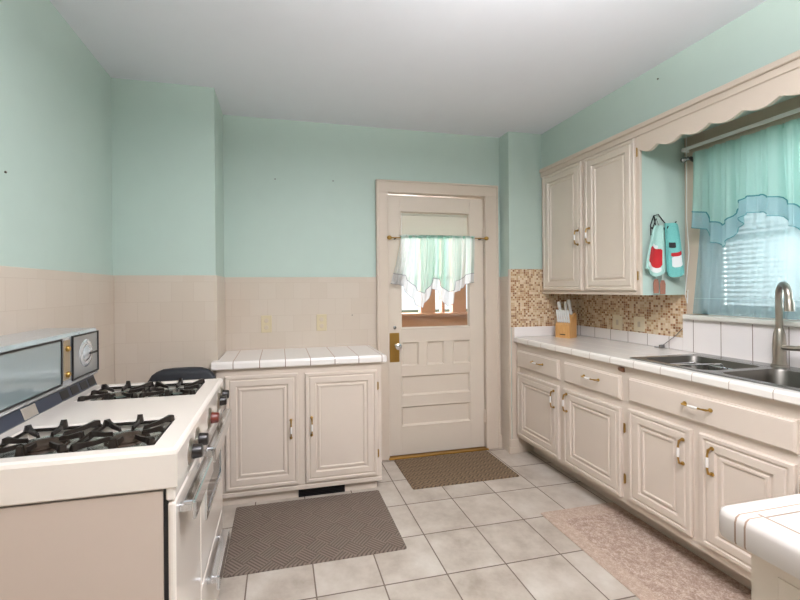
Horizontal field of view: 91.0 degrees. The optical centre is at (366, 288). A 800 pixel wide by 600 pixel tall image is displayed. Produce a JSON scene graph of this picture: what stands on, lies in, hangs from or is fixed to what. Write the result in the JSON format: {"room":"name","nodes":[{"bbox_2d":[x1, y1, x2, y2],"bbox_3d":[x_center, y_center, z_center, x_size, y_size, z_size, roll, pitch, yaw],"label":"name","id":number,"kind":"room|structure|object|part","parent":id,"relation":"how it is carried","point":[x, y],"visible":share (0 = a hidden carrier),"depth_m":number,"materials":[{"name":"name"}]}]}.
{"room":"kitchen","nodes":[
{"label":"kitchen","id":0,"kind":"room"},
{"bbox_2d":[0,0,112,274],"bbox_3d":[-1.001,0.043,-0.058,0.100,2.530,5.720,0,0,-12],"label":"wall","id":1,"kind":"structure","parent":0,"point":[56,135],"depth_m":1.66,"materials":[{"name":"green paint"}]},
{"bbox_2d":[0,266,114,384],"bbox_3d":[-0.901,0.612,-0.239,0.008,1.390,5.125,0,0,-12],"label":"trim","id":2,"kind":"structure","parent":1,"relation":"attached to","point":[31,299],"depth_m":1.71,"materials":[{"name":"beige tile"}]},
{"bbox_2d":[111,78,223,276],"bbox_3d":[-1.243,0.045,2.564,0.561,2.530,0.495,0,0,-12],"label":"wall","id":3,"kind":"structure","parent":0,"point":[168,194],"depth_m":2.32,"materials":[{"name":"green paint"}]},
{"bbox_2d":[114,275,217,383],"bbox_3d":[-1.177,0.614,2.320,0.561,1.390,0.008,0,0,-12],"label":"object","id":4,"kind":"structure","parent":3,"relation":"attached to","point":[161,322],"depth_m":2.31,"materials":[{"name":"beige tile"}]},
{"bbox_2d":[217,275,225,359],"bbox_3d":[-0.947,0.613,2.563,0.008,1.390,0.367,0,0,-12],"label":"trim","id":5,"kind":"structure","parent":3,"relation":"attached to","point":[221,319],"depth_m":2.54,"materials":[{"name":"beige tile"}]},
{"bbox_2d":[223,115,499,276],"bbox_3d":[0.339,0.032,3.107,2.764,2.530,0.120,0,0,-12],"label":"wall","id":6,"kind":"structure","parent":0,"point":[299,196],"depth_m":2.89,"materials":[{"name":"green paint"}]},
{"bbox_2d":[261,315,271,332],"bbox_3d":[-0.714,0.251,2.799,0.075,0.122,0.009,0,0,-12],"label":"wall outlet","id":7,"kind":"object","parent":6,"relation":"attached to","point":[266,321],"visible":1,"depth_m":2.80,"materials":[{"name":"beige plastic"}]},
{"bbox_2d":[264,318,268,329],"bbox_3d":[-0.714,0.251,2.799,0.032,0.080,0.009,0,0,-12],"label":"socket","id":8,"kind":"object","parent":7,"relation":"attached to","point":[266,320],"depth_m":2.80,"materials":[{"name":"beige paint"}]},
{"bbox_2d":[316,314,326,330],"bbox_3d":[-0.330,0.248,2.884,0.075,0.122,0.009,0,0,-12],"label":"wall outlet","id":9,"kind":"object","parent":6,"relation":"attached to","point":[321,319],"visible":1,"depth_m":2.88,"materials":[{"name":"beige plastic"}]},
{"bbox_2d":[225,277,500,434],"bbox_3d":[0.056,0.605,2.977,2.145,1.390,0.008,0,0,-12],"label":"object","id":10,"kind":"structure","parent":6,"relation":"attached to","point":[293,303],"depth_m":2.86,"materials":[{"name":"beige tile"}]},
{"bbox_2d":[388,195,485,455],"bbox_3d":[0.571,0.278,3.076,0.818,2.005,0.116,0,0,-12],"label":"door","id":11,"kind":"structure","parent":6,"relation":"in","point":[436,373],"depth_m":3.09,"materials":[{"name":"paint"}]},
{"bbox_3d":[0.216,0.451,3.014,0.078,0.225,0.005,0,0,-12],"label":"lock plate","id":12,"kind":"part","parent":11,"relation":"part of","materials":[{"name":"gold metal"}]},
{"bbox_3d":[0.238,0.436,2.979,0.054,0.054,0.072,0,0,-12],"label":"knob","id":13,"kind":"part","parent":11,"relation":"part of","materials":[{"name":"silver metal"}]},
{"bbox_2d":[401,213,466,235],"bbox_3d":[0.540,-0.509,3.105,0.555,0.166,0.011,0,0,-12],"label":"roller shade","id":14,"kind":"object","parent":11,"relation":"attached to","point":[411,223],"visible":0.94,"depth_m":3.10,"materials":[{"name":"beige fabric"}]},
{"bbox_2d":[387,235,488,239],"bbox_3d":[0.567,-0.398,3.068,0.846,0.043,0.051,0,0,-12],"label":"curtain rod","id":15,"kind":"object","parent":11,"relation":"attached to","point":[389,237],"visible":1,"depth_m":2.99,"materials":[{"name":"gold metal"}]},
{"bbox_2d":[391,234,474,307],"bbox_3d":[0.522,-0.136,3.037,0.696,0.566,0.066,0,0,-12],"label":"door curtain","id":16,"kind":"object","parent":15,"relation":"hanging from","point":[444,264],"visible":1,"depth_m":3.03,"materials":[{"name":"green fabric"}]},
{"bbox_2d":[375,179,499,459],"bbox_3d":[0.562,0.232,3.137,1.018,2.128,0.156,0,0,-12],"label":"trim","id":17,"kind":"structure","parent":6,"relation":"attached to","point":[383,188],"depth_m":3.13,"materials":[{"name":"paint"}]},
{"bbox_2d":[389,446,488,460],"bbox_3d":[0.563,1.289,3.121,0.830,0.013,0.145,0,0,-12],"label":"trim","id":18,"kind":"structure","parent":6,"relation":"attached to","point":[436,453],"depth_m":3.06,"materials":[{"name":"brown wood"}]},
{"bbox_2d":[50,0,766,137],"bbox_3d":[0.685,-1.286,0.318,3.575,0.100,5.720,0,0,-12],"label":"ceiling","id":19,"kind":"structure","parent":0,"point":[486,68],"depth_m":2.02,"materials":[{"name":"paint"}]},
{"bbox_2d":[402,284,466,326],"bbox_3d":[0.401,0.007,4.201,3.800,2.620,0.170,0,0,-12],"label":"wall","id":20,"kind":"structure","parent":0,"point":[426,316],"depth_m":4.27,"materials":[{"name":"brown wood"}]},
{"bbox_2d":[217,448,750,599],"bbox_3d":[0.706,1.355,0.318,3.575,0.120,5.720,0,0,-12],"label":"floor","id":21,"kind":"structure","parent":0,"point":[490,539],"depth_m":1.91,"materials":[{"name":"beige tile"}]},
{"bbox_2d":[0,328,231,599],"bbox_3d":[-0.863,0.732,1.286,0.719,1.150,0.803,0,0,-12],"label":"gas range","id":22,"kind":"object","parent":21,"relation":"on","point":[108,491],"visible":1,"depth_m":0.98,"materials":[{"name":"white metal"}]},
{"bbox_3d":[-1.031,0.375,1.200,0.013,0.034,0.070,0,0,-12],"label":"badge plate","id":23,"kind":"part","parent":22,"relation":"part of","materials":[{"name":"silver metal"}]},
{"bbox_3d":[-1.011,0.255,1.134,0.003,0.150,0.460,0,0,-12],"label":"light panel","id":24,"kind":"part","parent":22,"relation":"part of","materials":[{"name":"grey glass"}]},
{"bbox_2d":[0,434,79,457],"bbox_3d":[-0.853,0.423,1.038,0.184,0.014,0.184,0,0,-12],"label":"burner","id":25,"kind":"object","parent":22,"relation":"on","point":[42,447],"depth_m":1.03,"materials":[{"name":"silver metal"}]},
{"bbox_3d":[-0.853,0.418,1.038,0.092,0.023,0.092,0,0,-12],"label":"burner","id":26,"kind":"part","parent":22,"relation":"part of","materials":[{"name":"metal"}]},
{"bbox_3d":[-1.039,0.254,1.270,0.006,0.164,0.751,0,0,-12],"label":"panel frame","id":27,"kind":"part","parent":22,"relation":"part of","materials":[{"name":"white metal"}]},
{"bbox_3d":[-1.069,0.254,1.399,0.003,0.140,0.040,0,0,-12],"label":"plate","id":28,"kind":"part","parent":22,"relation":"part of","materials":[{"name":"beige metal"}]},
{"bbox_3d":[-1.099,0.255,1.535,0.003,0.152,0.197,0,0,-12],"label":"timer panel","id":29,"kind":"part","parent":22,"relation":"part of","materials":[{"name":"metal"}]},
{"bbox_2d":[0,378,222,506],"bbox_3d":[-0.884,0.445,1.282,0.681,0.096,0.803,0,0,-12],"label":"cooktop","id":30,"kind":"object","parent":22,"relation":"in","point":[74,460],"depth_m":1.03,"materials":[{"name":"white metal"}]},
{"bbox_2d":[90,391,141,400],"bbox_3d":[-0.960,0.424,1.518,0.184,0.014,0.184,0,0,-12],"label":"burner","id":31,"kind":"object","parent":22,"relation":"on","point":[119,395],"depth_m":1.50,"materials":[{"name":"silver metal"}]},
{"bbox_3d":[-0.960,0.419,1.518,0.092,0.023,0.092,0,0,-12],"label":"burner","id":32,"kind":"part","parent":22,"relation":"part of","materials":[{"name":"metal"}]},
{"bbox_2d":[87,428,160,449],"bbox_3d":[-0.658,0.421,1.081,0.184,0.014,0.184,0,0,-12],"label":"burner","id":33,"kind":"object","parent":22,"relation":"on","point":[129,440],"depth_m":1.07,"materials":[{"name":"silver metal"}]},
{"bbox_3d":[-0.658,0.417,1.081,0.092,0.023,0.092,0,0,-12],"label":"burner","id":34,"kind":"part","parent":22,"relation":"part of","materials":[{"name":"metal"}]},
{"bbox_2d":[148,388,196,396],"bbox_3d":[-0.764,0.422,1.561,0.184,0.014,0.184,0,0,-12],"label":"burner","id":35,"kind":"object","parent":22,"relation":"on","point":[176,391],"depth_m":1.54,"materials":[{"name":"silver metal"}]},
{"bbox_3d":[-0.764,0.418,1.561,0.092,0.023,0.092,0,0,-12],"label":"burner","id":36,"kind":"part","parent":22,"relation":"part of","materials":[{"name":"metal"}]},
{"bbox_3d":[-0.510,0.893,1.113,0.018,0.733,0.306,0,0,-12],"label":"storage door","id":37,"kind":"part","parent":22,"relation":"part of","materials":[{"name":"white metal"}]},
{"bbox_3d":[-0.568,0.461,1.352,0.022,0.123,0.796,0,0,-12],"label":"control panel","id":38,"kind":"part","parent":22,"relation":"part of","materials":[{"name":"white metal"}]},
{"bbox_3d":[-0.483,0.560,1.121,0.045,0.051,0.270,0,0,-12],"label":"handle","id":39,"kind":"part","parent":22,"relation":"part of","materials":[{"name":"silver metal"}]},
{"bbox_3d":[-0.476,0.458,1.108,0.026,0.040,0.040,0,0,-12],"label":"knob","id":40,"kind":"part","parent":22,"relation":"part of","materials":[{"name":"black"}]},
{"bbox_3d":[-0.496,0.458,1.195,0.026,0.040,0.040,0,0,-12],"label":"knob","id":41,"kind":"part","parent":22,"relation":"part of","materials":[{"name":"black"}]},
{"bbox_3d":[-0.598,0.748,1.504,0.018,0.443,0.483,0,0,-12],"label":"oven door","id":42,"kind":"part","parent":22,"relation":"part of","materials":[{"name":"white metal"}]},
{"bbox_3d":[-0.595,1.118,1.504,0.018,0.283,0.483,0,0,-12],"label":"broiler drawer","id":43,"kind":"part","parent":22,"relation":"part of","materials":[{"name":"white metal"}]},
{"bbox_3d":[-0.542,0.461,1.405,0.026,0.040,0.040,0,0,-12],"label":"knob","id":44,"kind":"part","parent":22,"relation":"part of","materials":[{"name":"red plastic"}]},
{"bbox_3d":[-0.571,0.554,1.516,0.045,0.051,0.440,0,0,-12],"label":"handle","id":45,"kind":"part","parent":22,"relation":"part of","materials":[{"name":"silver metal"}]},
{"bbox_3d":[-0.562,1.021,1.492,0.045,0.051,0.280,0,0,-12],"label":"handle","id":46,"kind":"part","parent":22,"relation":"part of","materials":[{"name":"silver metal"}]},
{"bbox_3d":[-0.588,0.459,1.610,0.026,0.040,0.040,0,0,-12],"label":"knob","id":47,"kind":"part","parent":22,"relation":"part of","materials":[{"name":"black plastic"}]},
{"bbox_3d":[-0.604,0.453,1.683,0.026,0.040,0.040,0,0,-12],"label":"knob","id":48,"kind":"part","parent":22,"relation":"part of","materials":[{"name":"black"}]},
{"bbox_2d":[148,367,215,381],"bbox_3d":[-0.985,0.876,2.002,0.400,0.865,0.467,0,0,-12],"label":"padded chair","id":49,"kind":"object","parent":21,"relation":"on","point":[186,373],"visible":0.21,"depth_m":2.19,"materials":[{"name":"black leather"}]},
{"bbox_2d":[216,362,381,505],"bbox_3d":[-0.436,0.890,2.621,1.011,0.826,0.475,0,0,-12],"label":"base cabinet","id":50,"kind":"object","parent":21,"relation":"on","point":[293,429],"visible":0.98,"depth_m":2.43,"materials":[{"name":"paint"}]},
{"bbox_3d":[-0.630,0.863,2.379,0.430,0.684,0.019,0,0,-12],"label":"door","id":51,"kind":"part","parent":50,"relation":"part of","materials":[{"name":"paint"}]},
{"bbox_2d":[211,345,386,369],"bbox_3d":[-0.438,0.453,2.632,1.065,0.047,0.454,0,0,-12],"label":"countertop","id":52,"kind":"structure","parent":50,"relation":"on","point":[288,357],"depth_m":2.49,"materials":[{"name":"white tile"}]},
{"bbox_2d":[299,485,344,496],"bbox_3d":[-0.281,1.274,2.484,0.293,0.055,0.016,0,0,-12],"label":"floor register","id":53,"kind":"object","parent":50,"relation":"attached to","point":[338,488],"visible":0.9,"depth_m":2.48,"materials":[{"name":"black metal"}]},
{"bbox_3d":[-0.154,0.862,2.485,0.460,0.679,0.019,0,0,-12],"label":"door","id":54,"kind":"part","parent":50,"relation":"part of","materials":[{"name":"paint"}]},
{"bbox_2d":[223,490,406,577],"bbox_3d":[-0.286,1.299,2.147,0.874,0.006,0.584,0,0,-12],"label":"floor mat","id":55,"kind":"object","parent":21,"relation":"on","point":[294,533],"visible":1,"depth_m":2.08,"materials":[{"name":"fabric"}]},
{"bbox_2d":[394,451,518,489],"bbox_3d":[0.631,1.291,2.829,0.773,0.006,0.440,0,0,-12],"label":"floor mat","id":56,"kind":"object","parent":21,"relation":"on","point":[469,467],"visible":1,"depth_m":2.80,"materials":[{"name":"brown fabric"}]},
{"bbox_2d":[517,343,646,522],"bbox_3d":[1.540,0.852,2.657,0.602,0.872,0.988,0,0,-12],"label":"base cabinet","id":57,"kind":"object","parent":21,"relation":"on","point":[571,409],"visible":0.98,"depth_m":2.46,"materials":[{"name":"paint"}]},
{"bbox_3d":[1.234,0.541,2.841,0.018,0.128,0.460,0,0,-12],"label":"drawer","id":58,"kind":"part","parent":57,"relation":"part of","materials":[{"name":"paint"}]},
{"bbox_3d":[1.236,0.894,2.843,0.019,0.488,0.464,0,0,-12],"label":"door","id":59,"kind":"part","parent":57,"relation":"part of","materials":[{"name":"paint"}]},
{"bbox_3d":[1.277,0.735,2.530,0.033,0.127,0.018,0,0,-12],"label":"handle","id":60,"kind":"part","parent":57,"relation":"part of","materials":[{"name":"gold metal"}]},
{"bbox_3d":[1.321,0.530,2.330,0.033,0.017,0.128,0,0,-12],"label":"handle","id":61,"kind":"part","parent":57,"relation":"part of","materials":[{"name":"gold metal"}]},
{"bbox_3d":[1.342,0.540,2.352,0.018,0.128,0.434,0,0,-12],"label":"drawer","id":62,"kind":"part","parent":57,"relation":"part of","materials":[{"name":"paint"}]},
{"bbox_3d":[1.344,0.893,2.356,0.019,0.488,0.442,0,0,-12],"label":"door","id":63,"kind":"part","parent":57,"relation":"part of","materials":[{"name":"paint"}]},
{"bbox_2d":[541,502,750,599],"bbox_3d":[1.386,1.286,1.657,0.500,0.006,1.340,0,0,-12],"label":"area rug","id":64,"kind":"object","parent":21,"relation":"on","point":[651,565],"visible":1,"depth_m":1.88,"materials":[{"name":"carpet"}]},
{"bbox_2d":[626,367,799,588],"bbox_3d":[1.793,0.850,1.516,0.602,0.872,1.348,0,0,-12],"label":"base cabinet","id":65,"kind":"object","parent":21,"relation":"on","point":[694,450],"visible":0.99,"depth_m":1.73,"materials":[{"name":"paint"}]},
{"bbox_2d":[514,335,799,405],"bbox_3d":[1.696,0.394,1.996,0.582,0.042,2.366,0,0,-12],"label":"countertop","id":66,"kind":"structure","parent":65,"relation":"on","point":[614,352],"depth_m":2.21,"materials":[{"name":"white tile"}]},
{"bbox_2d":[555,313,576,337],"bbox_3d":[1.551,0.282,3.049,0.111,0.188,0.110,0,0,-36],"label":"knife block","id":67,"kind":"object","parent":66,"relation":"on","point":[562,330],"visible":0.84,"depth_m":3.02,"materials":[{"name":"brown wood"}]},
{"bbox_2d":[567,299,572,314],"bbox_3d":[1.574,0.163,3.026,0.073,0.166,0.027,0,0,-34],"label":"knife","id":68,"kind":"object","parent":67,"relation":"in","point":[568,300],"visible":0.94,"depth_m":3.02,"materials":[{"name":"white"}]},
{"bbox_2d":[654,329,681,347],"bbox_3d":[1.877,0.306,2.438,0.036,0.134,0.152,0,0,-37],"label":"metal clip","id":69,"kind":"object","parent":66,"relation":"on","point":[663,345],"visible":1,"depth_m":2.46,"materials":[{"name":"metal"}]},
{"bbox_2d":[630,353,799,391],"bbox_3d":[1.757,0.463,1.782,0.495,0.191,0.812,0,0,-12],"label":"sink","id":70,"kind":"object","parent":66,"relation":"in","point":[745,370],"visible":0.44,"depth_m":1.81,"materials":[{"name":"metal"}]},
{"bbox_2d":[669,362,730,369],"bbox_3d":[1.672,0.460,1.969,0.287,0.165,0.282,0,0,-12],"label":"wire rack","id":71,"kind":"object","parent":70,"relation":"in","point":[682,363],"visible":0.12,"depth_m":2.00,"materials":[{"name":"silver metal"}]},
{"bbox_3d":[1.669,0.391,1.982,0.290,0.026,0.011,0,0,-2],"label":"carry handle","id":72,"kind":"part","parent":71,"relation":"part of","materials":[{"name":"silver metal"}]},
{"bbox_3d":[1.672,0.464,1.970,0.345,0.190,0.335,0,0,-12],"label":"bowl","id":73,"kind":"part","parent":70,"relation":"part of","materials":[{"name":"metal"}]},
{"bbox_3d":[1.757,0.463,1.587,0.345,0.190,0.375,0,0,-12],"label":"bowl","id":74,"kind":"part","parent":70,"relation":"part of","materials":[{"name":"metal"}]},
{"bbox_2d":[770,281,799,367],"bbox_3d":[1.928,0.166,1.804,0.091,0.400,0.168,0,0,14],"label":"kitchen faucet","id":75,"kind":"object","parent":66,"relation":"on","point":[780,347],"visible":1,"depth_m":1.84,"materials":[{"name":"silver metal"}]},
{"bbox_3d":[1.919,0.080,1.802,0.027,0.229,0.147,0,0,32],"label":"spout","id":76,"kind":"part","parent":75,"relation":"part of","materials":[{"name":"silver metal"}]},
{"bbox_3d":[1.948,0.236,1.785,0.026,0.103,0.139,0,0,3],"label":"handle","id":77,"kind":"part","parent":75,"relation":"part of","materials":[{"name":"silver metal"}]},
{"bbox_3d":[1.437,0.880,1.934,0.019,0.486,0.329,0,0,-12],"label":"door","id":78,"kind":"part","parent":65,"relation":"part of","materials":[{"name":"paint"}]},
{"bbox_3d":[1.439,0.748,1.800,0.033,0.127,0.018,0,0,-12],"label":"handle","id":79,"kind":"part","parent":65,"relation":"part of","materials":[{"name":"gold metal"}]},
{"bbox_3d":[1.452,0.522,1.736,0.033,0.017,0.128,0,0,-12],"label":"handle","id":80,"kind":"part","parent":65,"relation":"part of","materials":[{"name":"gold metal"}]},
{"bbox_3d":[1.466,0.740,1.677,0.033,0.127,0.018,0,0,-12],"label":"handle","id":81,"kind":"part","parent":65,"relation":"part of","materials":[{"name":"gold metal"}]},
{"bbox_3d":[1.476,0.535,1.750,0.018,0.123,0.696,0,0,-12],"label":"drawer","id":82,"kind":"part","parent":65,"relation":"part of","materials":[{"name":"paint"}]},
{"bbox_3d":[1.516,0.879,1.576,0.019,0.486,0.330,0,0,-12],"label":"door","id":83,"kind":"part","parent":65,"relation":"part of","materials":[{"name":"paint"}]},
{"bbox_2d":[751,553,799,599],"bbox_3d":[1.233,0.859,0.406,1.010,0.862,0.762,0,0,-12],"label":"base cabinet","id":84,"kind":"object","parent":21,"relation":"on","point":[768,581],"visible":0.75,"depth_m":0.64,"materials":[{"name":"paint"}]},
{"bbox_2d":[719,494,799,579],"bbox_3d":[1.213,0.403,0.405,1.043,0.052,0.827,0,0,-12],"label":"countertop","id":85,"kind":"structure","parent":84,"relation":"on","point":[769,529],"depth_m":0.65,"materials":[{"name":"white tile"}]},
{"bbox_3d":[0.742,0.829,0.293,0.002,0.730,0.695,0,0,-12],"label":"panel","id":86,"kind":"part","parent":84,"relation":"part of","materials":[{"name":"paint"}]},
{"bbox_2d":[499,131,577,402],"bbox_3d":[1.414,0.024,3.216,0.619,2.530,0.132,0,0,-12],"label":"wall","id":87,"kind":"structure","parent":0,"point":[520,181],"depth_m":3.12,"materials":[{"name":"green paint"}]},
{"bbox_2d":[500,276,508,451],"bbox_3d":[1.112,0.596,3.150,0.008,1.390,0.112,0,0,-12],"label":"trim","id":88,"kind":"structure","parent":87,"relation":"attached to","point":[504,346],"depth_m":3.14,"materials":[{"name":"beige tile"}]},
{"bbox_2d":[500,435,518,453],"bbox_3d":[1.137,1.236,3.138,0.085,0.110,0.156,0,0,-20],"label":"baseboard","id":89,"kind":"structure","parent":87,"relation":"attached to","point":[513,443],"depth_m":3.08,"materials":[{"name":"paint"}]},
{"bbox_2d":[508,269,511,439],"bbox_3d":[1.129,0.568,3.085,0.015,1.447,0.019,0,0,-12],"label":"trim","id":90,"kind":"structure","parent":87,"relation":"attached to","point":[509,276],"depth_m":3.08,"materials":[{"name":"paint"}]},
{"bbox_2d":[511,327,532,451],"bbox_3d":[1.241,0.795,3.104,0.197,0.990,0.008,0,0,-12],"label":"trim","id":91,"kind":"structure","parent":87,"relation":"attached to","point":[524,446],"depth_m":3.08,"materials":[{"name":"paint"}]},
{"bbox_2d":[514,326,554,336],"bbox_3d":[1.443,0.338,3.149,0.575,0.078,0.011,0,0,-12],"label":"trim","id":92,"kind":"structure","parent":87,"relation":"attached to","point":[536,330],"depth_m":3.12,"materials":[{"name":"white tile"}]},
{"bbox_2d":[510,269,576,326],"bbox_3d":[1.429,0.070,3.148,0.607,0.457,0.006,0,0,-12],"label":"trim","id":93,"kind":"structure","parent":87,"relation":"attached to","point":[530,307],"depth_m":3.12,"materials":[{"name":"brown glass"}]},
{"bbox_2d":[541,0,799,168],"bbox_3d":[2.143,-1.077,0.563,0.325,0.340,5.368,0,0,-12],"label":"wall","id":94,"kind":"structure","parent":0,"point":[769,32],"depth_m":2.01,"materials":[{"name":"green paint"}]},
{"bbox_2d":[685,137,688,302],"bbox_3d":[1.895,-0.407,2.321,0.008,0.986,0.026,0,0,-22],"label":"pull cord","id":95,"kind":"object","parent":94,"relation":"hanging from","point":[686,137],"visible":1,"depth_m":2.32,"materials":[{"name":"fabric"}]},
{"bbox_2d":[639,67,799,151],"bbox_3d":[1.719,-0.850,1.754,0.020,0.127,1.099,0,0,-12],"label":"trim","id":96,"kind":"structure","parent":94,"relation":"attached to","point":[761,96],"depth_m":1.84,"materials":[{"name":"paint"}]},
{"bbox_2d":[589,96,799,351],"bbox_3d":[2.367,0.016,0.688,0.150,2.530,5.720,0,0,-12],"label":"wall","id":97,"kind":"structure","parent":0,"point":[791,104],"depth_m":2.08,"materials":[{"name":"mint paint"}]},
{"bbox_2d":[542,136,684,294],"bbox_3d":[1.637,-0.433,2.746,0.377,0.940,0.880,0,0,-12],"label":"upper cabinet","id":98,"kind":"object","parent":97,"relation":"attached to","point":[598,210],"visible":0.99,"depth_m":2.48,"materials":[{"name":"paint"}]},
{"bbox_3d":[1.450,-0.439,2.917,0.019,0.898,0.408,0,0,-12],"label":"door","id":99,"kind":"part","parent":98,"relation":"part of","materials":[{"name":"paint"}]},
{"bbox_3d":[1.543,-0.439,2.500,0.019,0.898,0.388,0,0,-12],"label":"door","id":100,"kind":"part","parent":98,"relation":"part of","materials":[{"name":"paint"}]},
{"bbox_2d":[650,214,676,235],"bbox_3d":[1.738,-0.378,2.292,0.145,0.128,0.052,0,0,-12],"label":"hook rack","id":101,"kind":"object","parent":98,"relation":"attached to","point":[656,214],"visible":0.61,"depth_m":2.30,"materials":[{"name":"black metal"}]},
{"bbox_2d":[645,225,664,276],"bbox_3d":[1.677,-0.220,2.273,0.162,0.297,0.047,0,0,-12],"label":"hand towel","id":102,"kind":"object","parent":101,"relation":"hanging from","point":[655,263],"visible":1,"depth_m":2.27,"materials":[{"name":"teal fabric"}]},
{"bbox_3d":[1.655,-0.122,2.261,0.087,0.061,0.027,0,0,-12],"label":"white trim","id":103,"kind":"part","parent":102,"relation":"part of","materials":[{"name":"white fabric"}]},
{"bbox_2d":[653,279,658,292],"bbox_3d":[1.705,-0.167,2.301,0.056,0.382,0.008,0,0,-20],"label":"tag","id":104,"kind":"object","parent":101,"relation":"hanging from","point":[656,282],"visible":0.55,"depth_m":2.30,"materials":[{"name":"brown"}]},
{"bbox_2d":[660,279,665,293],"bbox_3d":[1.743,-0.163,2.312,0.038,0.389,0.010,0,0,-12],"label":"tag","id":105,"kind":"object","parent":101,"relation":"hanging from","point":[662,283],"visible":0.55,"depth_m":2.31,"materials":[{"name":"brown"}]},
{"bbox_2d":[664,223,683,276],"bbox_3d":[1.808,-0.225,2.286,0.150,0.314,0.050,0,0,-12],"label":"hand towel","id":106,"kind":"object","parent":101,"relation":"hanging from","point":[674,265],"visible":1,"depth_m":2.27,"materials":[{"name":"teal fabric"}]},
{"bbox_3d":[1.762,-0.434,2.332,0.312,0.940,0.014,0,0,-12],"label":"panel","id":107,"kind":"part","parent":98,"relation":"part of","materials":[{"name":"green paint"}]},
{"bbox_2d":[613,315,622,329],"bbox_3d":[1.807,0.241,2.823,0.012,0.100,0.080,0,0,-12],"label":"wall outlet","id":108,"kind":"object","parent":97,"relation":"attached to","point":[617,320],"visible":1,"depth_m":2.81,"materials":[{"name":"beige plastic"}]},
{"bbox_2d":[577,291,686,337],"bbox_3d":[1.825,0.158,2.783,0.006,0.285,0.890,0,0,-12],"label":"trim","id":109,"kind":"structure","parent":97,"relation":"attached to","point":[663,314],"depth_m":2.69,"materials":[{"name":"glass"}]},
{"bbox_2d":[634,316,644,331],"bbox_3d":[1.845,0.238,2.653,0.012,0.100,0.080,0,0,-12],"label":"wall outlet","id":110,"kind":"object","parent":97,"relation":"attached to","point":[639,322],"visible":1,"depth_m":2.65,"materials":[{"name":"beige plastic"}]},
{"bbox_2d":[680,156,692,162],"bbox_3d":[1.977,-0.756,1.848,0.080,0.033,0.951,0,0,-12],"label":"curtain rod","id":111,"kind":"object","parent":97,"relation":"attached to","point":[683,159],"visible":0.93,"depth_m":2.28,"materials":[{"name":"black"}]},
{"bbox_2d":[691,118,799,246],"bbox_3d":[1.934,-0.495,1.804,0.100,0.563,0.869,0,0,-12],"label":"window valance","id":112,"kind":"object","parent":111,"relation":"hanging from","point":[758,172],"visible":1,"depth_m":1.95,"materials":[{"name":"green fabric"}]},
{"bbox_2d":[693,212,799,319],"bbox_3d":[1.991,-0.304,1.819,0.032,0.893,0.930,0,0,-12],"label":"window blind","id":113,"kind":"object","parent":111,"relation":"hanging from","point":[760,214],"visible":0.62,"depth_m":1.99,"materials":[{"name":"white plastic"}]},
{"bbox_2d":[578,319,799,367],"bbox_3d":[1.984,0.276,2.056,0.010,0.192,2.357,0,0,-12],"label":"trim","id":114,"kind":"structure","parent":97,"relation":"attached to","point":[752,342],"depth_m":2.17,"materials":[{"name":"white tile"}]},
{"bbox_2d":[681,107,799,152],"bbox_3d":[1.986,-0.818,1.853,0.054,0.020,0.957,0,0,-12],"label":"curtain rod","id":115,"kind":"object","parent":97,"relation":"attached to","point":[686,149],"visible":1,"depth_m":2.00,"materials":[{"name":"white paint"}]},
{"bbox_2d":[682,314,799,327],"bbox_3d":[2.093,0.165,1.643,0.095,0.030,1.464,0,0,-12],"label":"trim","id":116,"kind":"structure","parent":97,"relation":"attached to","point":[758,321],"depth_m":2.05,"materials":[{"name":"white paint"}]},
{"bbox_2d":[685,114,799,314],"bbox_3d":[2.029,-0.334,1.850,0.026,0.965,1.014,0,0,-12],"label":"trim","id":117,"kind":"structure","parent":97,"relation":"attached to","point":[693,234],"depth_m":2.30,"materials":[{"name":"beige paint"}]},
{"bbox_2d":[702,229,799,319],"bbox_3d":[2.099,-0.294,1.864,0.120,0.885,0.870,0,0,-12],"label":"window","id":118,"kind":"structure","parent":97,"relation":"in","point":[703,240],"depth_m":2.25,"materials":[{"name":"white paint"}]},
{"bbox_2d":[710,212,799,314],"bbox_3d":[2.063,-0.286,1.856,0.034,0.840,0.805,0,0,-12],"label":"window blind","id":119,"kind":"object","parent":118,"relation":"attached to","point":[752,214],"visible":0.2,"depth_m":2.04,"materials":[{"name":"white plastic"}]},
{"label":"outside","id":120,"kind":"structure","parent":0,"visible":0},
{"bbox_2d":[402,309,466,312],"bbox_3d":[3.819,2.370,5.963,70.000,0.200,70.000,0,0,-12],"label":"ground","id":121,"kind":"structure","parent":120,"point":[437,310],"depth_m":39.40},
{"bbox_3d":[1.279,0.025,-2.431,3.325,2.530,0.100,0,0,-12],"label":"wall","id":122,"kind":"structure","parent":0,"visible":0},
{"bbox_2d":[539,50,799,177],"bbox_3d":[1.974,-0.928,0.525,0.024,0.065,5.368,0,0,-12],"label":"trim","id":123,"kind":"structure","parent":122,"relation":"attached to","point":[790,62],"depth_m":1.99,"materials":[{"name":"paint"}]}
]}

